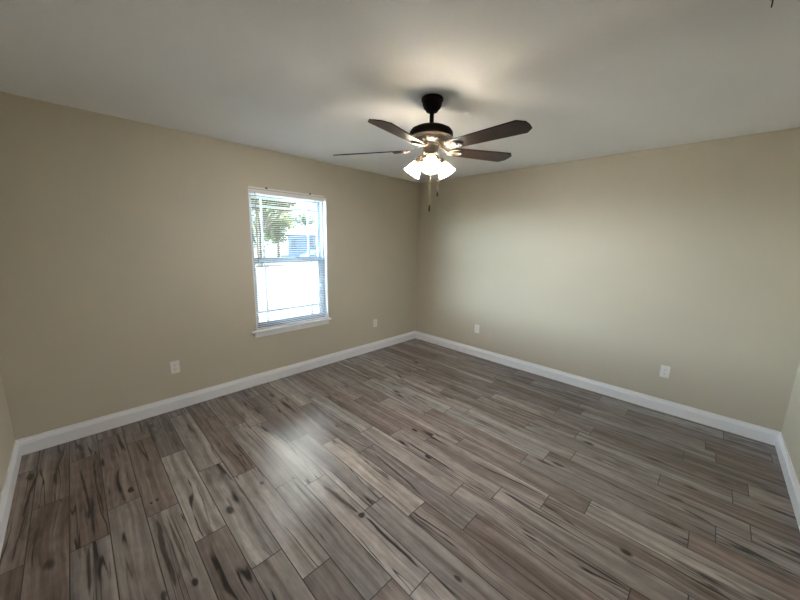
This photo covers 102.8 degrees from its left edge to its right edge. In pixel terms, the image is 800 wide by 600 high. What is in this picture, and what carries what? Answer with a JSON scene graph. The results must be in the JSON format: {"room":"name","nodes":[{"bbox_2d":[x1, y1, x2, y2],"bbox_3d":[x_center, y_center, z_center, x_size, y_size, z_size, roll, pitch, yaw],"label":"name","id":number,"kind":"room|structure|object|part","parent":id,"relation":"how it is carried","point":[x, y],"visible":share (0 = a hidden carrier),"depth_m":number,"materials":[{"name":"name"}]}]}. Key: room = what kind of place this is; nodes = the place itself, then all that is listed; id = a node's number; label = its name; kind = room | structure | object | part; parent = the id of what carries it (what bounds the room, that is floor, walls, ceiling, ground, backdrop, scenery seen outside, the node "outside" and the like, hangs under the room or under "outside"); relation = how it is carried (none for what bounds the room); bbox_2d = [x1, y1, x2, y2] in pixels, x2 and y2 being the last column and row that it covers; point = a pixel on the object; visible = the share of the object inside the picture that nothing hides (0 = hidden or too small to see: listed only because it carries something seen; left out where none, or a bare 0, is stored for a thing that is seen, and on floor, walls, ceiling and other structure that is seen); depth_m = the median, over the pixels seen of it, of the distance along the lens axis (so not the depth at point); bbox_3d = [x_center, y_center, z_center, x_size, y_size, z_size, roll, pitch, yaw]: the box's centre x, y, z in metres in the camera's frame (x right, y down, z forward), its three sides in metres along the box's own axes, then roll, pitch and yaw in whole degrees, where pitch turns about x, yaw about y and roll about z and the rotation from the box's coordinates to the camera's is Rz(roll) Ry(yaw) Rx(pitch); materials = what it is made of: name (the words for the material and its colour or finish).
{"room":"empty bedroom","nodes":[
{"label":"empty bedroom","id":0,"kind":"room"},
{"bbox_2d":[0,372,14,496],"bbox_3d":[-1.303,0.209,0.617,4.070,2.440,0.140,11,14,43],"label":"wall","id":1,"kind":"structure","parent":0,"point":[7,439],"depth_m":2.06,"materials":[{"name":"paint"}]},
{"bbox_2d":[0,440,21,555],"bbox_3d":[-1.322,1.330,0.929,3.930,0.122,0.016,11,14,43],"label":"baseboard","id":2,"kind":"structure","parent":1,"relation":"attached to","point":[7,494],"depth_m":1.88,"materials":[{"name":"white wood"}]},
{"bbox_2d":[0,92,419,439],"bbox_3d":[-1.265,-0.339,3.610,0.140,2.440,4.534,11,14,43],"label":"wall","id":3,"kind":"structure","parent":0,"point":[126,250],"depth_m":2.66,"materials":[{"name":"paint"}]},
{"bbox_2d":[170,360,179,373],"bbox_3d":[-2.041,0.608,2.895,0.017,0.115,0.070,11,14,43],"label":"wall outlet","id":4,"kind":"object","parent":3,"relation":"attached to","point":[174,365],"visible":1,"depth_m":2.89,"materials":[{"name":"plastic"}]},
{"bbox_2d":[17,331,414,455],"bbox_3d":[-1.233,0.811,3.765,0.016,0.122,4.254,11,14,43],"label":"baseboard","id":5,"kind":"structure","parent":3,"relation":"attached to","point":[41,441],"depth_m":2.95,"materials":[{"name":"white wood"}]},
{"bbox_2d":[248,188,331,337],"bbox_3d":[-1.240,-0.404,3.592,0.171,1.516,0.965,11,14,43],"label":"window","id":6,"kind":"structure","parent":3,"relation":"in","point":[317,322],"depth_m":3.71,"materials":[{"name":"plastic"}]},
{"bbox_2d":[251,198,315,256],"bbox_3d":[-1.265,-0.787,3.570,0.009,0.616,0.757,11,14,43],"label":"grille","id":7,"kind":"object","parent":6,"relation":"attached to","point":[285,199],"depth_m":3.49,"materials":[{"name":"plastic"}]},
{"bbox_3d":[-1.263,-0.782,3.572,0.026,0.675,0.822,11,14,43],"label":"sash","id":8,"kind":"part","parent":6,"relation":"part of","materials":[{"name":"plastic"}]},
{"bbox_2d":[248,186,326,329],"bbox_3d":[-1.202,-0.452,3.561,0.057,1.465,0.868,11,14,43],"label":"mini blind","id":9,"kind":"object","parent":6,"relation":"attached to","point":[265,188],"visible":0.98,"depth_m":3.53,"materials":[{"name":"plastic"}]},
{"bbox_3d":[-1.427,-0.393,3.360,0.030,1.390,0.002,11,14,43],"label":"ladder cord","id":10,"kind":"part","parent":9,"relation":"part of","materials":[{"name":"white fabric"}]},
{"bbox_3d":[-1.190,-1.137,3.438,0.050,0.058,0.868,11,14,43],"label":"head rail","id":11,"kind":"part","parent":9,"relation":"part of","materials":[{"name":"white plastic"}]},
{"bbox_3d":[-1.222,0.260,3.706,0.024,0.012,0.852,11,14,43],"label":"rail","id":12,"kind":"part","parent":9,"relation":"part of","materials":[{"name":"white plastic"}]},
{"bbox_3d":[-1.253,-0.121,3.670,0.028,0.734,0.822,11,14,43],"label":"sash","id":13,"kind":"part","parent":6,"relation":"part of","materials":[{"name":"glass"}]},
{"bbox_2d":[259,262,318,320],"bbox_3d":[-1.264,-0.112,3.660,0.009,0.634,0.735,11,14,43],"label":"grille","id":14,"kind":"object","parent":6,"relation":"attached to","point":[265,274],"depth_m":3.77,"materials":[{"name":"plastic"}]},
{"bbox_3d":[-1.228,0.286,3.692,0.096,0.022,0.965,11,14,43],"label":"sill","id":15,"kind":"part","parent":6,"relation":"part of","materials":[{"name":"white wood"}]},
{"bbox_2d":[373,319,376,326],"bbox_3d":[-0.359,0.332,4.585,0.017,0.115,0.070,11,14,43],"label":"wall outlet","id":16,"kind":"object","parent":3,"relation":"attached to","point":[374,320],"visible":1,"depth_m":4.58,"materials":[{"name":"plastic"}]},
{"bbox_2d":[0,338,799,599],"bbox_3d":[0.160,1.245,2.450,4.210,0.200,4.534,11,14,43],"label":"floor","id":17,"kind":"structure","parent":0,"point":[413,469],"depth_m":1.96,"materials":[{"name":"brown wood"}]},
{"bbox_2d":[0,0,799,182],"bbox_3d":[0.213,-1.341,1.976,4.210,0.180,4.534,11,14,43],"label":"ceiling","id":18,"kind":"structure","parent":0,"point":[300,78],"depth_m":1.65,"materials":[{"name":"paint"}]},
{"bbox_2d":[333,93,531,211],"bbox_3d":[0.222,-0.905,2.000,1.202,0.685,1.243,11,14,43],"label":"ceiling fan","id":19,"kind":"object","parent":18,"relation":"hanging from","point":[431,136],"visible":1,"depth_m":1.93,"materials":[{"name":"brown wood"}]},
{"bbox_3d":[-0.193,-0.967,2.101,0.508,0.006,0.136,2,25,11],"label":"blade","id":20,"kind":"part","parent":19,"relation":"part of","materials":[{"name":"brown wood"}]},
{"bbox_3d":[0.005,-0.881,1.691,0.136,0.006,0.508,19,20,25],"label":"blade","id":21,"kind":"part","parent":19,"relation":"part of","materials":[{"name":"brown wood"}]},
{"bbox_3d":[0.083,-0.863,2.121,0.115,0.119,0.110,0,10,-6],"label":"lamp shade","id":22,"kind":"part","parent":19,"relation":"part of","materials":[{"name":"white glass"}]},
{"bbox_3d":[0.135,-0.904,2.076,0.086,0.059,0.059,8,12,32],"label":"light arm","id":23,"kind":"part","parent":19,"relation":"part of","materials":[{"name":"brown metal"}]},
{"bbox_3d":[0.189,-0.824,1.918,0.110,0.119,0.115,10,14,40],"label":"lamp shade","id":24,"kind":"part","parent":19,"relation":"part of","materials":[{"name":"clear glass"}]},
{"bbox_3d":[0.187,-0.844,1.940,0.051,0.066,0.062,2,10,3],"label":"light bulb","id":25,"kind":"part","parent":19,"relation":"part of","materials":[{"name":"white glass"}]},
{"bbox_3d":[0.255,-0.900,2.071,0.086,0.059,0.059,-4,12,-27],"label":"light arm","id":26,"kind":"part","parent":19,"relation":"part of","materials":[{"name":"brown metal"}]},
{"bbox_3d":[0.311,-0.855,2.105,0.110,0.119,0.115,6,11,24],"label":"lamp shade","id":27,"kind":"part","parent":19,"relation":"part of","materials":[{"name":"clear glass"}]},
{"bbox_3d":[0.551,-0.996,2.192,0.508,0.006,0.136,-6,1,-24],"label":"blade","id":28,"kind":"part","parent":19,"relation":"part of","materials":[{"name":"brown wood"}]},
{"bbox_3d":[0.465,-0.898,1.747,0.136,0.006,0.508,5,5,-44],"label":"blade","id":29,"kind":"part","parent":19,"relation":"part of","materials":[{"name":"brown wood"}]},
{"bbox_2d":[415,127,799,431],"bbox_3d":[1.776,-0.295,3.711,4.070,2.440,0.140,11,14,43],"label":"wall","id":30,"kind":"structure","parent":0,"point":[615,269],"depth_m":3.08,"materials":[{"name":"paint"}]},
{"bbox_2d":[474,325,478,332],"bbox_3d":[1.068,0.401,4.428,0.070,0.115,0.017,11,14,43],"label":"wall outlet","id":31,"kind":"object","parent":30,"relation":"attached to","point":[476,326],"visible":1,"depth_m":4.42,"materials":[{"name":"plastic"}]},
{"bbox_2d":[415,331,779,445],"bbox_3d":[1.648,0.844,3.913,3.930,0.122,0.016,11,14,43],"label":"baseboard","id":32,"kind":"structure","parent":30,"relation":"attached to","point":[769,436],"depth_m":3.27,"materials":[{"name":"white wood"}]},
{"bbox_2d":[659,365,670,377],"bbox_3d":[2.518,0.680,3.031,0.070,0.115,0.017,11,14,43],"label":"wall outlet","id":33,"kind":"object","parent":30,"relation":"attached to","point":[665,370],"visible":1,"depth_m":3.03,"materials":[{"name":"plastic"}]},
{"bbox_2d":[781,361,799,484],"bbox_3d":[1.638,0.234,0.815,0.140,2.440,4.254,11,14,43],"label":"wall","id":34,"kind":"structure","parent":0,"point":[790,431],"depth_m":2.32,"materials":[{"name":"paint"}]},
{"bbox_2d":[775,432,799,530],"bbox_3d":[1.559,1.362,1.077,0.016,0.122,4.254,11,14,43],"label":"baseboard","id":35,"kind":"structure","parent":34,"relation":"attached to","point":[792,483],"depth_m":2.13,"materials":[{"name":"white wood"}]},
{"label":"outside","id":36,"kind":"structure","parent":0,"visible":0},
{"bbox_2d":[254,246,317,321],"bbox_3d":[-19.540,-5.545,38.170,74.860,0.300,100.000,11,14,43],"label":"ground","id":37,"kind":"structure","parent":36,"point":[260,279],"depth_m":10.62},
{"bbox_2d":[252,211,275,246],"bbox_3d":[-16.184,-7.840,34.657,3.706,5.828,6.181,11,14,43],"label":"shade tree","id":38,"kind":"object","parent":37,"relation":"on","point":[253,214],"visible":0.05,"depth_m":35.16,"materials":[{"name":"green plant"}]},
{"bbox_2d":[253,205,293,257],"bbox_3d":[-8.768,-5.041,22.460,2.359,5.026,2.823,11,14,43],"label":"leafy tree","id":39,"kind":"object","parent":37,"relation":"on","point":[275,236],"visible":0.43,"depth_m":22.31,"materials":[{"name":"green plant"}]},
{"bbox_2d":[251,197,299,264],"bbox_3d":[-7.869,-4.965,19.696,2.120,5.910,4.275,11,14,43],"label":"tree","id":40,"kind":"object","parent":37,"relation":"on","point":[268,202],"visible":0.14,"depth_m":19.29,"materials":[{"name":"green plant"}]},
{"bbox_2d":[252,210,315,232],"bbox_3d":[-16.120,-9.854,44.561,4.088,6.216,12.257,11,14,43],"label":"tree","id":41,"kind":"object","parent":37,"relation":"on","point":[293,215],"visible":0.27,"depth_m":45.22,"materials":[{"name":"green plant"}]},
{"bbox_2d":[256,264,316,275],"bbox_3d":[-8.005,-1.574,17.006,5.500,0.040,11.150,11,14,43],"label":"road","id":42,"kind":"structure","parent":37,"relation":"on","point":[269,268],"depth_m":17.99,"materials":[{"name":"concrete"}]},
{"bbox_2d":[284,223,316,256],"bbox_3d":[-5.726,-6.179,31.629,11.300,3.870,9.100,-2,11,-19],"label":"house","id":43,"kind":"structure","parent":37,"relation":"on","point":[292,243],"depth_m":26.70,"materials":[{"name":"blue"}]},
{"bbox_3d":[-8.808,-4.621,26.479,0.400,0.800,0.025,-2,11,-19],"label":"pane","id":44,"kind":"part","parent":43,"relation":"part of","materials":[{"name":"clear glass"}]},
{"bbox_3d":[-7.436,-4.778,26.933,0.800,0.700,0.025,-2,11,-19],"label":"pane","id":45,"kind":"part","parent":43,"relation":"part of","materials":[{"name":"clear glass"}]},
{"bbox_2d":[300,250,316,256],"bbox_3d":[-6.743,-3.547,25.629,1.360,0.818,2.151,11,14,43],"label":"parked car","id":46,"kind":"object","parent":37,"relation":"on","point":[312,253],"visible":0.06,"depth_m":25.07,"materials":[{"name":"white paint"}]}
]}

